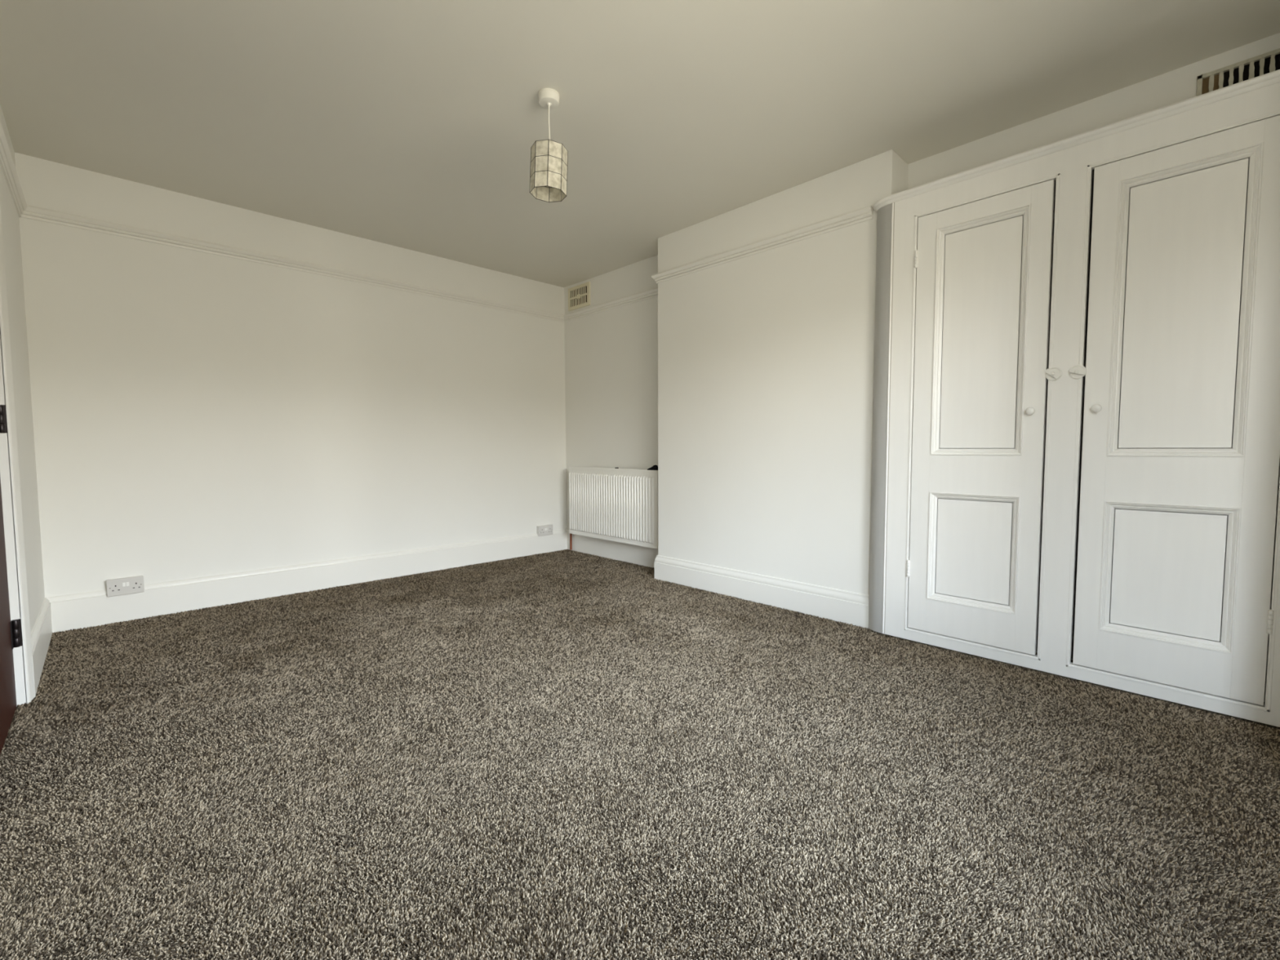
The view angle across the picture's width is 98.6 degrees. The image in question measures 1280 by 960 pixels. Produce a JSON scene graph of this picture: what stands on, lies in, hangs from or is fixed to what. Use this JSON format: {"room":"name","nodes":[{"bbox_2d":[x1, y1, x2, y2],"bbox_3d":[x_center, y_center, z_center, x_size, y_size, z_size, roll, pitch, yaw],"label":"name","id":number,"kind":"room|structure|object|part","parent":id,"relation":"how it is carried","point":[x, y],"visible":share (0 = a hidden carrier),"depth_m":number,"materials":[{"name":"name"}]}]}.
{"room":"empty bedroom","nodes":[
{"label":"empty bedroom","id":0,"kind":"room"},
{"bbox_2d":[0,104,44,634],"bbox_3d":[-1.657,-0.331,1.214,0.140,2.512,4.555,-3,5,-44],"label":"wall","id":1,"kind":"structure","parent":0,"point":[10,216],"depth_m":2.55,"materials":[{"name":"paint"}]},
{"bbox_2d":[0,404,22,754],"bbox_3d":[-2.073,-0.140,1.738,0.106,2.066,0.944,-3,5,-44],"label":"door","id":2,"kind":"structure","parent":1,"relation":"in","point":[8,705],"depth_m":2.01,"materials":[{"name":"brown wood"}]},
{"bbox_2d":[0,328,26,706],"bbox_3d":[-2.113,-0.147,1.695,0.142,2.090,0.983,-3,5,-44],"label":"trim","id":3,"kind":"structure","parent":1,"relation":"attached to","point":[6,482],"depth_m":2.10,"materials":[{"name":"white wood"}]},
{"bbox_2d":[0,120,26,217],"bbox_3d":[-1.598,-1.297,1.218,0.033,0.060,4.555,-3,5,-44],"label":"trim","id":4,"kind":"structure","parent":1,"relation":"attached to","point":[6,163],"depth_m":2.45,"materials":[{"name":"white wood"}]},
{"bbox_2d":[0,201,35,703],"bbox_3d":[-2.056,-0.173,1.749,0.020,2.136,1.073,-3,5,-44],"label":"trim","id":5,"kind":"structure","parent":1,"relation":"attached to","point":[4,320],"depth_m":2.11,"materials":[{"name":"white wood"}]},
{"bbox_2d":[31,597,52,695],"bbox_3d":[-2.808,0.751,2.578,0.020,0.198,1.082,-3,5,-44],"label":"baseboard","id":6,"kind":"structure","parent":1,"relation":"attached to","point":[42,632],"depth_m":2.51,"materials":[{"name":"white wood"}]},
{"bbox_2d":[14,152,566,597],"bbox_3d":[-2.007,-0.503,4.148,3.745,2.512,0.140,-3,5,-44],"label":"wall","id":7,"kind":"structure","parent":0,"point":[196,414],"depth_m":3.58,"materials":[{"name":"paint"}]},
{"bbox_2d":[106,575,144,596],"bbox_3d":[-2.954,0.608,3.159,0.156,0.095,0.041,-3,5,-44],"label":"double socket","id":8,"kind":"object","parent":7,"relation":"attached to","point":[132,584],"visible":1,"depth_m":3.15,"materials":[{"name":"grey plastic"}]},
{"bbox_2d":[19,204,564,322],"bbox_3d":[-1.950,-1.461,4.029,3.465,0.060,0.033,-3,5,-44],"label":"trim","id":9,"kind":"structure","parent":7,"relation":"attached to","point":[30,212],"depth_m":3.52,"materials":[{"name":"white wood"}]},
{"bbox_2d":[46,529,567,632],"bbox_3d":[-1.947,0.655,4.159,3.465,0.198,0.020,-3,5,-44],"label":"baseboard","id":10,"kind":"structure","parent":7,"relation":"attached to","point":[95,608],"depth_m":3.68,"materials":[{"name":"white wood"}]},
{"bbox_2d":[536,524,552,536],"bbox_3d":[-0.893,0.471,5.167,0.162,0.096,0.041,-3,5,-44],"label":"double socket","id":11,"kind":"object","parent":7,"relation":"attached to","point":[544,530],"visible":1,"depth_m":5.14,"materials":[{"name":"grey plastic"}]},
{"bbox_2d":[0,0,1279,287],"bbox_3d":[-0.316,-1.720,2.336,3.745,0.120,4.995,-3,5,-44],"label":"ceiling","id":12,"kind":"structure","parent":0,"point":[414,125],"depth_m":2.35,"materials":[{"name":"paint"}]},
{"bbox_2d":[529,88,568,202],"bbox_3d":[-0.397,-1.452,2.386,0.156,0.422,0.151,1,3,16],"label":"pendant light","id":13,"kind":"object","parent":12,"relation":"hanging from","point":[548,157],"visible":1,"depth_m":2.34,"materials":[{"name":"white"}]},
{"bbox_3d":[-0.462,-1.278,2.361,0.003,0.062,0.059,-2,4,-29],"label":"shell panel","id":14,"kind":"part","parent":13,"relation":"part of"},
{"bbox_3d":[-0.459,-1.341,2.357,0.003,0.062,0.059,-2,4,-29],"label":"shell panel","id":15,"kind":"part","parent":13,"relation":"part of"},
{"bbox_3d":[-0.457,-1.403,2.354,0.003,0.062,0.059,-2,4,-29],"label":"shell panel","id":16,"kind":"part","parent":13,"relation":"part of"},
{"bbox_3d":[-0.469,-1.281,2.416,0.004,0.062,0.059,1,3,16],"label":"shell panel","id":17,"kind":"part","parent":13,"relation":"part of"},
{"bbox_3d":[-0.418,-1.274,2.327,0.060,0.064,0.002,1,3,16],"label":"shell panel","id":18,"kind":"part","parent":13,"relation":"part of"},
{"bbox_3d":[-0.416,-1.337,2.323,0.060,0.064,0.002,1,3,16],"label":"shell panel","id":19,"kind":"part","parent":13,"relation":"part of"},
{"bbox_3d":[-0.413,-1.400,2.320,0.060,0.064,0.002,1,3,16],"label":"shell panel","id":20,"kind":"part","parent":13,"relation":"part of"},
{"bbox_3d":[-0.434,-1.282,2.460,0.060,0.063,0.002,-2,4,-29],"label":"shell panel","id":21,"kind":"part","parent":13,"relation":"part of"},
{"bbox_3d":[-0.396,-1.340,2.393,0.159,0.192,0.159,-1,5,-44],"label":"lamp shade","id":22,"kind":"part","parent":13,"relation":"part of","materials":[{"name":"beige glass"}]},
{"bbox_3d":[-0.363,-1.272,2.334,0.056,0.061,0.016,-1,5,-44],"label":"shell panel","id":23,"kind":"part","parent":13,"relation":"part of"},
{"bbox_3d":[-0.358,-1.398,2.326,0.060,0.063,0.002,-2,4,-29],"label":"shell panel","id":24,"kind":"part","parent":13,"relation":"part of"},
{"bbox_3d":[-0.361,-1.335,2.330,0.060,0.063,0.002,-2,4,-29],"label":"shell panel","id":25,"kind":"part","parent":13,"relation":"part of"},
{"bbox_3d":[-0.379,-1.280,2.466,0.060,0.064,0.002,1,3,16],"label":"shell panel","id":26,"kind":"part","parent":13,"relation":"part of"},
{"bbox_3d":[-0.336,-1.277,2.433,0.003,0.062,0.059,-2,4,-29],"label":"shell panel","id":27,"kind":"part","parent":13,"relation":"part of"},
{"bbox_3d":[-0.329,-1.273,2.377,0.004,0.062,0.059,1,3,16],"label":"shell panel","id":28,"kind":"part","parent":13,"relation":"part of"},
{"bbox_3d":[-0.327,-1.336,2.374,0.004,0.062,0.059,1,3,16],"label":"shell panel","id":29,"kind":"part","parent":13,"relation":"part of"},
{"bbox_3d":[-0.324,-1.399,2.370,0.004,0.062,0.059,1,3,16],"label":"shell panel","id":30,"kind":"part","parent":13,"relation":"part of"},
{"bbox_2d":[0,561,1279,959],"bbox_3d":[-0.306,0.921,2.491,3.745,0.148,4.995,-3,5,-44],"label":"floor","id":31,"kind":"structure","parent":0,"point":[948,650],"depth_m":1.33,"materials":[{"name":"grey carpet"}]},
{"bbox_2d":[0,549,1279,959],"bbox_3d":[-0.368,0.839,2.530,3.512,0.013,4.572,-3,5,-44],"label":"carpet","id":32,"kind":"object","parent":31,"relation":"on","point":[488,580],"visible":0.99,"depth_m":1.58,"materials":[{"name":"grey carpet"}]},
{"bbox_2d":[868,69,1279,727],"bbox_3d":[1.800,-0.291,2.460,0.319,2.237,1.501,-3,5,-44],"label":"tall cabinet","id":33,"kind":"object","parent":31,"relation":"on","point":[1076,451],"visible":1,"depth_m":2.23,"materials":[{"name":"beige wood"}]},
{"bbox_3d":[1.561,0.677,2.608,0.030,0.164,0.372,-3,5,-44],"label":"rail","id":34,"kind":"part","parent":33,"relation":"part of","materials":[{"name":"white wood"}]},
{"bbox_3d":[1.556,0.330,2.583,0.027,0.531,0.372,-3,5,-44],"label":"panel moulding","id":35,"kind":"part","parent":33,"relation":"part of","materials":[{"name":"white wood"}]},
{"bbox_3d":[1.565,0.330,2.592,0.003,0.471,0.312,-3,5,-44],"label":"panel","id":36,"kind":"part","parent":33,"relation":"part of","materials":[{"name":"white wood"}]},
{"bbox_3d":[1.559,-0.026,2.566,0.030,0.181,0.372,-3,5,-44],"label":"rail","id":37,"kind":"part","parent":33,"relation":"part of","materials":[{"name":"white wood"}]},
{"bbox_3d":[1.552,-0.653,2.525,0.027,1.076,0.372,-3,5,-44],"label":"panel moulding","id":38,"kind":"part","parent":33,"relation":"part of","materials":[{"name":"white wood"}]},
{"bbox_3d":[1.562,-0.653,2.534,0.003,1.016,0.312,-3,5,-44],"label":"panel","id":39,"kind":"part","parent":33,"relation":"part of","materials":[{"name":"white wood"}]},
{"bbox_3d":[1.555,-1.228,2.495,0.030,0.076,0.372,-3,5,-44],"label":"rail","id":40,"kind":"part","parent":33,"relation":"part of","materials":[{"name":"white wood"}]},
{"bbox_3d":[1.685,-0.298,2.374,0.035,0.033,0.033,-3,5,-44],"label":"knob","id":41,"kind":"part","parent":33,"relation":"part of","materials":[{"name":"white paint"}]},
{"bbox_3d":[1.721,-1.384,2.322,0.081,0.037,1.501,-3,5,-44],"label":"cornice","id":42,"kind":"part","parent":33,"relation":"part of","materials":[{"name":"white wood"}]},
{"bbox_3d":[1.790,0.805,2.380,0.028,0.058,1.206,-3,5,-44],"label":"rail","id":43,"kind":"part","parent":33,"relation":"part of","materials":[{"name":"white wood"}]},
{"bbox_3d":[1.839,-0.289,2.216,0.035,0.033,0.033,-3,5,-44],"label":"knob","id":44,"kind":"part","parent":33,"relation":"part of","materials":[{"name":"white paint"}]},
{"bbox_3d":[1.782,-1.315,2.255,0.028,0.114,1.206,-3,5,-44],"label":"rail","id":45,"kind":"part","parent":33,"relation":"part of","materials":[{"name":"white wood"}]},
{"bbox_3d":[2.022,0.703,2.137,0.030,0.164,0.374,-3,5,-44],"label":"rail","id":46,"kind":"part","parent":33,"relation":"part of","materials":[{"name":"white wood"}]},
{"bbox_3d":[2.025,0.356,2.121,0.003,0.471,0.314,-3,5,-44],"label":"panel","id":47,"kind":"part","parent":33,"relation":"part of","materials":[{"name":"white wood"}]},
{"bbox_3d":[2.016,0.356,2.112,0.027,0.531,0.374,-3,5,-44],"label":"panel moulding","id":48,"kind":"part","parent":33,"relation":"part of","materials":[{"name":"white wood"}]},
{"bbox_3d":[2.019,0.001,2.095,0.030,0.181,0.374,-3,5,-44],"label":"rail","id":49,"kind":"part","parent":33,"relation":"part of","materials":[{"name":"white wood"}]},
{"bbox_3d":[2.022,-0.627,2.063,0.003,1.016,0.314,-3,5,-44],"label":"panel","id":50,"kind":"part","parent":33,"relation":"part of","materials":[{"name":"white wood"}]},
{"bbox_3d":[2.013,-0.627,2.054,0.027,1.076,0.374,-3,5,-44],"label":"panel moulding","id":51,"kind":"part","parent":33,"relation":"part of","materials":[{"name":"white wood"}]},
{"bbox_3d":[2.015,-1.202,2.025,0.030,0.076,0.374,-3,5,-44],"label":"rail","id":52,"kind":"part","parent":33,"relation":"part of","materials":[{"name":"white wood"}]},
{"bbox_2d":[657,149,908,595],"bbox_3d":[0.811,-0.479,3.577,0.271,2.512,1.665,-3,5,-44],"label":"wall","id":53,"kind":"structure","parent":0,"point":[766,359],"depth_m":3.36,"materials":[{"name":"paint"}]},
{"bbox_2d":[565,528,869,628],"bbox_3d":[0.268,0.645,4.176,0.271,0.202,3.089,-3,5,-44],"label":"baseboard","id":54,"kind":"structure","parent":53,"relation":"attached to","point":[834,604],"depth_m":3.57,"materials":[{"name":"white wood"}]},
{"bbox_2d":[651,205,873,284],"bbox_3d":[0.745,-1.442,3.546,0.284,0.060,1.606,-3,5,-44],"label":"trim","id":55,"kind":"structure","parent":53,"relation":"attached to","point":[864,214],"depth_m":3.31,"materials":[{"name":"white wood"}]},
{"bbox_2d":[564,32,1279,702],"bbox_3d":[0.911,-0.487,3.716,0.173,2.512,4.555,-3,5,-44],"label":"wall","id":56,"kind":"structure","parent":0,"point":[611,355],"depth_m":4.55,"materials":[{"name":"paint"}]},
{"bbox_2d":[568,281,590,311],"bbox_3d":[-0.562,-1.688,5.065,0.020,0.204,0.314,-3,5,-44],"label":"air vent","id":57,"kind":"object","parent":56,"relation":"in","point":[579,296],"visible":1,"depth_m":5.06,"materials":[{"name":"brown plastic"}]},
{"bbox_2d":[563,287,657,321],"bbox_3d":[-0.218,-1.508,4.711,0.033,0.060,1.474,-3,5,-44],"label":"trim","id":58,"kind":"structure","parent":56,"relation":"attached to","point":[651,293],"depth_m":4.72,"materials":[{"name":"white wood"}]},
{"bbox_2d":[568,466,657,549],"bbox_3d":[-0.261,0.292,4.788,0.142,0.806,1.261,-3,5,-44],"label":"radiator","id":59,"kind":"object","parent":56,"relation":"attached to","point":[616,504],"visible":0.94,"depth_m":4.64,"materials":[{"name":"white metal"}]},
{"bbox_3d":[-0.260,-0.086,4.685,0.005,0.006,1.133,-3,5,-44],"label":"edge trim","id":60,"kind":"part","parent":59,"relation":"part of","materials":[{"name":"white metal"}]},
{"bbox_2d":[568,466,657,471],"bbox_3d":[-0.225,-0.097,4.718,0.088,0.005,1.141,-3,5,-44],"label":"grille","id":61,"kind":"object","parent":59,"relation":"attached to","point":[571,468],"depth_m":4.79,"materials":[{"name":"white metal"}]},
{"bbox_3d":[-0.258,0.509,4.720,0.005,0.008,1.133,-3,5,-44],"label":"edge trim","id":62,"kind":"part","parent":59,"relation":"part of","materials":[{"name":"white metal"}]},
{"bbox_2d":[647,464,657,470],"bbox_3d":[0.104,-0.100,4.368,0.068,0.043,0.128,-3,5,-44],"label":"cloth","id":63,"kind":"object","parent":59,"relation":"on","point":[655,467],"visible":0.88,"depth_m":4.34,"materials":[{"name":"black fabric"}]},
{"bbox_2d":[1201,74,1219,94],"bbox_3d":[2.238,-1.520,2.166,0.006,0.144,0.058,-3,5,-44],"label":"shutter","id":64,"kind":"object","parent":56,"relation":"attached to","point":[1210,82],"depth_m":2.15,"materials":[{"name":"brown wood"}]},
{"bbox_2d":[1196,48,1279,96],"bbox_3d":[2.316,-1.514,2.077,0.019,0.152,0.303,-3,5,-44],"label":"air vent","id":65,"kind":"object","parent":56,"relation":"in","point":[1268,62],"visible":0.51,"depth_m":2.10,"materials":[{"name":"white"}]}
]}

